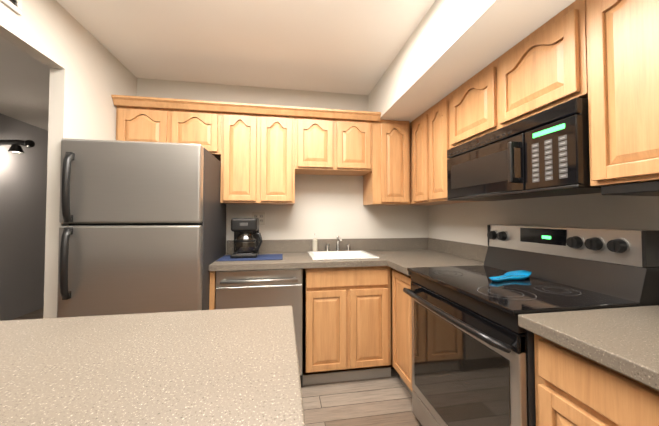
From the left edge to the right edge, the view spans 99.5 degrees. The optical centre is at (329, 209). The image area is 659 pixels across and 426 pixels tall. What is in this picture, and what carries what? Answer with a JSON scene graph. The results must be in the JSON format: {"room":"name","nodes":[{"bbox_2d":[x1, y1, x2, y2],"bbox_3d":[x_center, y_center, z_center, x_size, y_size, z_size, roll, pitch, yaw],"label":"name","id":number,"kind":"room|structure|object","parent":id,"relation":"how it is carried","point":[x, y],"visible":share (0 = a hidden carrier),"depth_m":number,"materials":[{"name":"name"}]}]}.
{"room":"kitchen","nodes":[
{"label":"kitchen","id":0,"kind":"room"},
{"bbox_2d":[0,113,47,320],"bbox_3d":[-3.512,0.048,1.082,0.120,2.440,8.600,0,-1,-10],"label":"wall","id":1,"kind":"structure","parent":0,"point":[23,186],"depth_m":3.50,"materials":[{"name":"paint"}]},
{"bbox_2d":[0,140,34,153],"bbox_3d":[-3.614,-0.738,3.205,0.374,0.150,0.130,0,-1,-10],"label":"lamp","id":2,"kind":"object","parent":1,"relation":"attached to","point":[15,147],"visible":1,"depth_m":3.19,"materials":[{"name":"black plastic"}]},
{"bbox_2d":[0,0,136,318],"bbox_3d":[-1.260,0.014,-0.229,0.075,2.440,5.265,0,-1,-10],"label":"wall","id":3,"kind":"structure","parent":0,"point":[90,79],"depth_m":1.60,"materials":[{"name":"paint"}]},
{"bbox_2d":[0,0,21,15],"bbox_3d":[-1.428,-1.033,1.071,0.012,0.200,0.530,0,-1,-10],"label":"air vent","id":4,"kind":"object","parent":3,"relation":"in","point":[15,6],"visible":0.98,"depth_m":1.30,"materials":[{"name":"grey metal"}]},
{"bbox_2d":[12,308,420,425],"bbox_3d":[-1.145,1.327,1.448,4.920,0.100,8.840,0,-1,-10],"label":"floor","id":5,"kind":"structure","parent":0,"point":[383,401],"depth_m":1.86,"materials":[{"name":"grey wood"}]},
{"bbox_2d":[57,138,225,317],"bbox_3d":[-1.210,0.446,1.967,0.749,1.688,0.870,0,-1,-10],"label":"refrigerator","id":6,"kind":"object","parent":5,"relation":"on","point":[144,231],"visible":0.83,"depth_m":1.63,"materials":[{"name":"silver metal"}]},
{"bbox_2d":[216,268,302,386],"bbox_3d":[-0.530,0.860,2.206,0.600,0.873,0.626,0,-1,-10],"label":"dishwasher","id":7,"kind":"object","parent":5,"relation":"on","point":[256,288],"visible":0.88,"depth_m":1.96,"materials":[{"name":"silver metal"}]},
{"bbox_2d":[209,268,316,384],"bbox_3d":[-0.518,0.860,2.242,0.707,0.874,0.592,0,-1,-10],"label":"base cabinet","id":8,"kind":"object","parent":5,"relation":"on","point":[309,274],"depth_m":2.01,"materials":[{"name":"brown wood"}]},
{"bbox_2d":[209,238,487,274],"bbox_3d":[0.122,0.342,2.173,1.943,0.158,0.969,0,-1,-10],"label":"countertop","id":9,"kind":"structure","parent":8,"relation":"on","point":[402,255],"depth_m":2.30,"materials":[{"name":"laminate"}]},
{"bbox_2d":[216,254,282,260],"bbox_3d":[-0.618,0.378,2.221,0.480,0.005,0.300,0,-1,-10],"label":"drying mat","id":10,"kind":"object","parent":9,"relation":"on","point":[261,257],"visible":0.9,"depth_m":2.15,"materials":[{"name":"blue fabric"}]},
{"bbox_2d":[230,218,262,257],"bbox_3d":[-0.662,0.220,2.270,0.241,0.312,0.237,0,-1,-10],"label":"coffee maker","id":11,"kind":"object","parent":10,"relation":"on","point":[247,238],"visible":1,"depth_m":2.17,"materials":[{"name":"black plastic"}]},
{"bbox_2d":[312,234,317,250],"bbox_3d":[-0.133,0.303,2.565,0.047,0.172,0.059,0,-1,-10],"label":"soap bottle","id":12,"kind":"object","parent":9,"relation":"on","point":[314,244],"visible":0.96,"depth_m":2.55,"materials":[{"name":"beige plastic"}]},
{"bbox_2d":[324,236,350,250],"bbox_3d":[0.088,0.315,2.547,0.250,0.149,0.171,0,-1,-10],"label":"faucet","id":13,"kind":"object","parent":9,"relation":"on","point":[327,246],"visible":0.81,"depth_m":2.59,"materials":[{"name":"silver metal"}]},
{"bbox_2d":[308,250,378,259],"bbox_3d":[0.096,0.469,2.350,0.524,0.193,0.444,0,-1,-10],"label":"sink","id":14,"kind":"object","parent":9,"relation":"in","point":[332,255],"visible":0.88,"depth_m":2.51,"materials":[{"name":"white ceramic"}]},
{"bbox_2d":[317,266,392,383],"bbox_3d":[0.102,0.863,2.346,0.684,0.874,0.592,0,-1,-10],"label":"base cabinet","id":15,"kind":"object","parent":5,"relation":"on","point":[347,323],"depth_m":2.07,"materials":[{"name":"brown wood"}]},
{"bbox_2d":[392,269,412,395],"bbox_3d":[0.812,0.854,1.986,0.636,0.874,0.392,0,-1,-10],"label":"base cabinet","id":16,"kind":"object","parent":5,"relation":"on","point":[402,330],"visible":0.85,"depth_m":1.94,"materials":[{"name":"brown wood"}]},
{"bbox_2d":[403,225,658,425],"bbox_3d":[0.855,0.680,1.381,0.740,1.190,0.812,0,-1,-10],"label":"range","id":17,"kind":"object","parent":5,"relation":"on","point":[473,358],"visible":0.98,"depth_m":1.21,"materials":[{"name":"black glass"}]},
{"bbox_2d":[489,270,531,281],"bbox_3d":[0.911,0.335,1.417,0.278,0.030,0.119,0,-1,-10],"label":"spoon rest","id":18,"kind":"object","parent":17,"relation":"on","point":[518,275],"visible":1,"depth_m":1.41,"materials":[{"name":"blue"}]},
{"bbox_2d":[534,333,658,425],"bbox_3d":[1.030,0.821,0.701,0.636,0.874,0.563,0,-1,-10],"label":"base cabinet","id":19,"kind":"object","parent":5,"relation":"on","point":[572,388],"visible":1,"depth_m":0.75,"materials":[{"name":"brown wood"}]},
{"bbox_2d":[518,305,658,390],"bbox_3d":[1.086,0.293,0.265,0.678,0.158,1.472,0,-1,-10],"label":"countertop","id":20,"kind":"structure","parent":19,"relation":"on","point":[624,341],"depth_m":0.78,"materials":[{"name":"laminate"}]},
{"bbox_3d":[-1.412,0.815,0.470,2.625,0.874,0.594,0,-1,-10],"label":"cabinet","id":21,"kind":"object","parent":5,"relation":"on","visible":0},
{"bbox_2d":[0,306,304,425],"bbox_3d":[-1.403,0.357,0.473,2.680,0.040,0.674,0,-1,-10],"label":"countertop","id":22,"kind":"structure","parent":21,"relation":"on","point":[230,367],"depth_m":0.59,"materials":[{"name":"laminate"}]},
{"bbox_2d":[0,0,434,130],"bbox_3d":[-1.145,-1.212,1.514,4.920,0.100,8.840,0,-1,-10],"label":"ceiling","id":23,"kind":"structure","parent":0,"point":[345,46],"depth_m":1.93,"materials":[{"name":"paint"}]},
{"bbox_2d":[368,0,575,122],"bbox_3d":[1.131,-1.025,0.202,0.626,0.340,5.265,0,-1,-10],"label":"soffit beam","id":24,"kind":"structure","parent":23,"relation":"attached to","point":[449,47],"depth_m":1.53,"materials":[{"name":"paint"}]},
{"bbox_2d":[137,78,428,253],"bbox_3d":[-0.340,0.088,2.656,2.940,2.440,0.120,0,-1,-10],"label":"wall","id":25,"kind":"structure","parent":0,"point":[328,207],"depth_m":2.64,"materials":[{"name":"paint"}]},
{"bbox_2d":[113,99,178,142],"bbox_3d":[-1.414,-0.621,2.270,0.440,0.358,0.312,0,-1,-10],"label":"upper cabinet","id":26,"kind":"object","parent":25,"relation":"attached to","point":[135,121],"depth_m":2.12,"materials":[{"name":"brown wood"}]},
{"bbox_2d":[179,103,222,159],"bbox_3d":[-1.107,-0.619,2.322,0.440,0.358,0.312,0,-1,-10],"label":"upper cabinet","id":27,"kind":"object","parent":25,"relation":"attached to","point":[203,126],"depth_m":2.19,"materials":[{"name":"brown wood"}]},
{"bbox_2d":[219,107,266,204],"bbox_3d":[-0.712,-0.425,2.384,0.358,0.743,0.312,0,-1,-10],"label":"upper cabinet","id":28,"kind":"object","parent":25,"relation":"attached to","point":[264,154],"depth_m":2.23,"materials":[{"name":"brown wood"}]},
{"bbox_2d":[252,212,264,224],"bbox_3d":[-0.645,0.077,2.537,0.120,0.116,0.010,0,-1,-10],"label":"electrical outlet plate","id":29,"kind":"object","parent":25,"relation":"attached to","point":[260,216],"visible":0.69,"depth_m":2.54,"materials":[{"name":"beige plastic"}]},
{"bbox_2d":[267,111,294,204],"bbox_3d":[-0.487,-0.424,2.422,0.357,0.743,0.312,0,-1,-10],"label":"upper cabinet","id":30,"kind":"object","parent":25,"relation":"attached to","point":[280,124],"depth_m":2.28,"materials":[{"name":"brown wood"}]},
{"bbox_2d":[295,111,342,174],"bbox_3d":[-0.112,-0.566,2.489,0.399,0.457,0.312,0,-1,-10],"label":"upper cabinet","id":31,"kind":"object","parent":25,"relation":"attached to","point":[318,135],"depth_m":2.34,"materials":[{"name":"brown wood"}]},
{"bbox_2d":[343,115,374,175],"bbox_3d":[0.153,-0.565,2.533,0.400,0.457,0.312,0,-1,-10],"label":"upper cabinet","id":32,"kind":"object","parent":25,"relation":"attached to","point":[358,130],"depth_m":2.40,"materials":[{"name":"brown wood"}]},
{"bbox_2d":[363,115,409,205],"bbox_3d":[0.524,-0.420,2.592,0.347,0.743,0.312,0,-1,-10],"label":"upper cabinet","id":33,"kind":"object","parent":25,"relation":"attached to","point":[389,184],"depth_m":2.45,"materials":[{"name":"brown wood"}]},
{"bbox_2d":[428,193,658,245],"bbox_3d":[1.499,0.026,0.237,0.120,2.440,5.265,0,-1,-10],"label":"wall","id":34,"kind":"structure","parent":0,"point":[467,222],"depth_m":1.57,"materials":[{"name":"paint"}]},
{"bbox_2d":[410,116,419,203],"bbox_3d":[0.918,-0.428,2.314,0.332,0.741,0.325,0,-1,-10],"label":"upper cabinet","id":35,"kind":"object","parent":34,"relation":"attached to","point":[415,124],"depth_m":2.40,"materials":[{"name":"brown wood"}]},
{"bbox_2d":[408,164,440,205],"bbox_3d":[0.867,-0.420,2.616,0.332,0.741,0.381,0,-1,-10],"label":"upper cabinet","id":36,"kind":"object","parent":34,"relation":"attached to","point":[410,164],"depth_m":2.53,"materials":[{"name":"brown wood"}]},
{"bbox_2d":[420,95,478,203],"bbox_3d":[0.952,-0.433,2.112,0.332,0.741,0.347,0,-1,-10],"label":"upper cabinet","id":37,"kind":"object","parent":34,"relation":"attached to","point":[434,121],"depth_m":2.10,"materials":[{"name":"brown wood"}]},
{"bbox_2d":[448,69,483,147],"bbox_3d":[1.023,-0.621,1.698,0.332,0.386,0.495,0,-1,-10],"label":"upper cabinet","id":38,"kind":"object","parent":34,"relation":"attached to","point":[466,102],"depth_m":1.73,"materials":[{"name":"brown wood"}]},
{"bbox_2d":[484,0,583,134],"bbox_3d":[1.084,-0.631,1.337,0.332,0.386,0.495,0,-1,-10],"label":"upper cabinet","id":39,"kind":"object","parent":34,"relation":"attached to","point":[544,71],"depth_m":1.25,"materials":[{"name":"brown wood"}]},
{"bbox_2d":[447,98,600,200],"bbox_3d":[1.020,-0.246,1.504,0.396,0.345,0.852,0,-1,-10],"label":"microwave","id":40,"kind":"object","parent":39,"relation":"attached to","point":[545,153],"visible":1,"depth_m":1.28,"materials":[{"name":"black plastic"}]},
{"bbox_2d":[576,0,658,185],"bbox_3d":[1.163,-0.465,0.861,0.332,0.741,0.454,0,-1,-10],"label":"upper cabinet","id":41,"kind":"object","parent":34,"relation":"attached to","point":[602,56],"depth_m":0.94,"materials":[{"name":"brown wood"}]},
{"bbox_2d":[601,180,658,195],"bbox_3d":[1.199,-0.079,0.709,0.295,0.034,0.690,0,-1,-10],"label":"under-cabinet light","id":42,"kind":"object","parent":41,"relation":"attached to","point":[649,188],"visible":1,"depth_m":0.95,"materials":[{"name":"black plastic"}]}
]}

